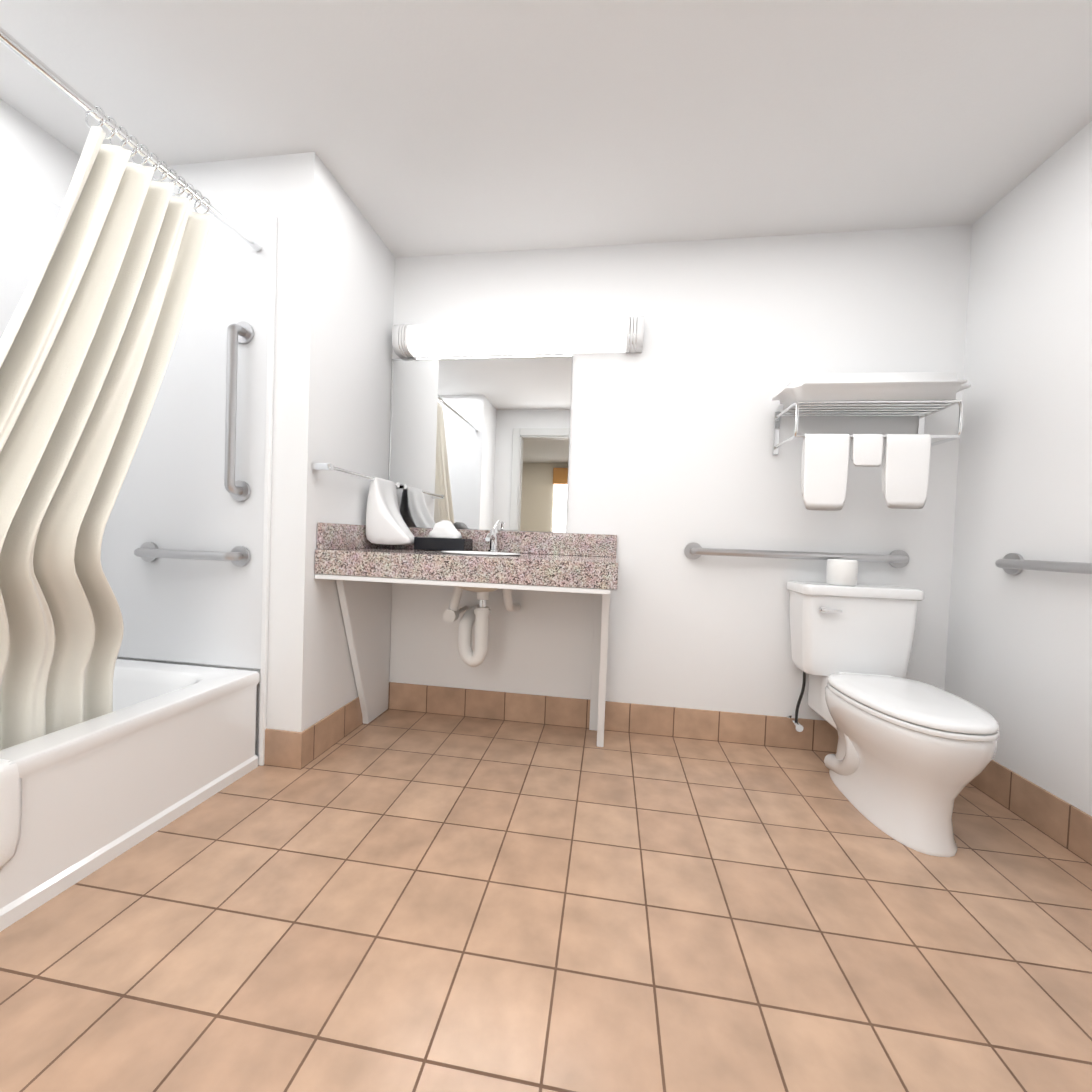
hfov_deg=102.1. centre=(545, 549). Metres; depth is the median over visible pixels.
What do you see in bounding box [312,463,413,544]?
towel bar
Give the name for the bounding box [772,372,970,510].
towel shelf
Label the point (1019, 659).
wall
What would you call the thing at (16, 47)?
curtain rod
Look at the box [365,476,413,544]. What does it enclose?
towel
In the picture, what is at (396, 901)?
floor
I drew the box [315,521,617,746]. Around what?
bathroom vanity
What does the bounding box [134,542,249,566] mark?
grab rail
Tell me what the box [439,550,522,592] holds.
basin
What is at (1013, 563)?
grab rail
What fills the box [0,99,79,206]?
wall
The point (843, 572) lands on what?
spare roll
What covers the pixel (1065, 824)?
baseboard
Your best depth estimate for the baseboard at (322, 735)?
1.86 m
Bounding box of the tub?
[0,659,259,931]
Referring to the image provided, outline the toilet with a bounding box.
[786,580,998,856]
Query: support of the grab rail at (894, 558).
attached to the wall at (671, 455)
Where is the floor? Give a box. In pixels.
[0,709,1091,1091]
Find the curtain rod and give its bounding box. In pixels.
[0,27,260,251]
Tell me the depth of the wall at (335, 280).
1.71 m
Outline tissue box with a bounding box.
[414,520,472,550]
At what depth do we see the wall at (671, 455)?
2.06 m
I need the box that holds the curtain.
[0,126,213,750]
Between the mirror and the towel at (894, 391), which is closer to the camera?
the towel at (894, 391)
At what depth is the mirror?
2.20 m
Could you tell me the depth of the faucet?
2.11 m
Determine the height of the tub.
0.374 m
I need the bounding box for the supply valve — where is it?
[787,672,805,731]
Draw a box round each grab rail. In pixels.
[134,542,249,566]
[224,321,253,501]
[684,542,908,567]
[995,553,1091,574]
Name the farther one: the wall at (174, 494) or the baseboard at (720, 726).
the baseboard at (720, 726)
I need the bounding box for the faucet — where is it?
[485,521,499,552]
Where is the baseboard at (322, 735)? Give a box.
[302,697,362,767]
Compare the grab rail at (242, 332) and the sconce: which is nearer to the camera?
the grab rail at (242, 332)
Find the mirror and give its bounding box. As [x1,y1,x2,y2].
[388,355,572,532]
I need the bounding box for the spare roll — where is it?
[826,559,857,585]
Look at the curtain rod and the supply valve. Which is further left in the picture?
the curtain rod
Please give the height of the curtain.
1.675 m
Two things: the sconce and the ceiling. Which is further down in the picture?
the sconce
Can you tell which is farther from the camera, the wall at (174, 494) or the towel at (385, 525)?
the towel at (385, 525)
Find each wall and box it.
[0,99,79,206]
[0,170,276,765]
[117,152,394,757]
[389,225,971,719]
[944,121,1091,815]
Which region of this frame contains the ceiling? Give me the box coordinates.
[0,0,1091,257]
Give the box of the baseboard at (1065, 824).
[969,760,1091,865]
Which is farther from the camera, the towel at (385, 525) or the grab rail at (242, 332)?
the towel at (385, 525)
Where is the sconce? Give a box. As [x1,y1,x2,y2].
[392,316,643,357]
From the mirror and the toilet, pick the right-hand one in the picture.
the toilet
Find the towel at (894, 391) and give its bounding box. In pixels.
[772,372,970,411]
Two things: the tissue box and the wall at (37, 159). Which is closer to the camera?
the wall at (37, 159)
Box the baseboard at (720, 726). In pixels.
[388,682,837,752]

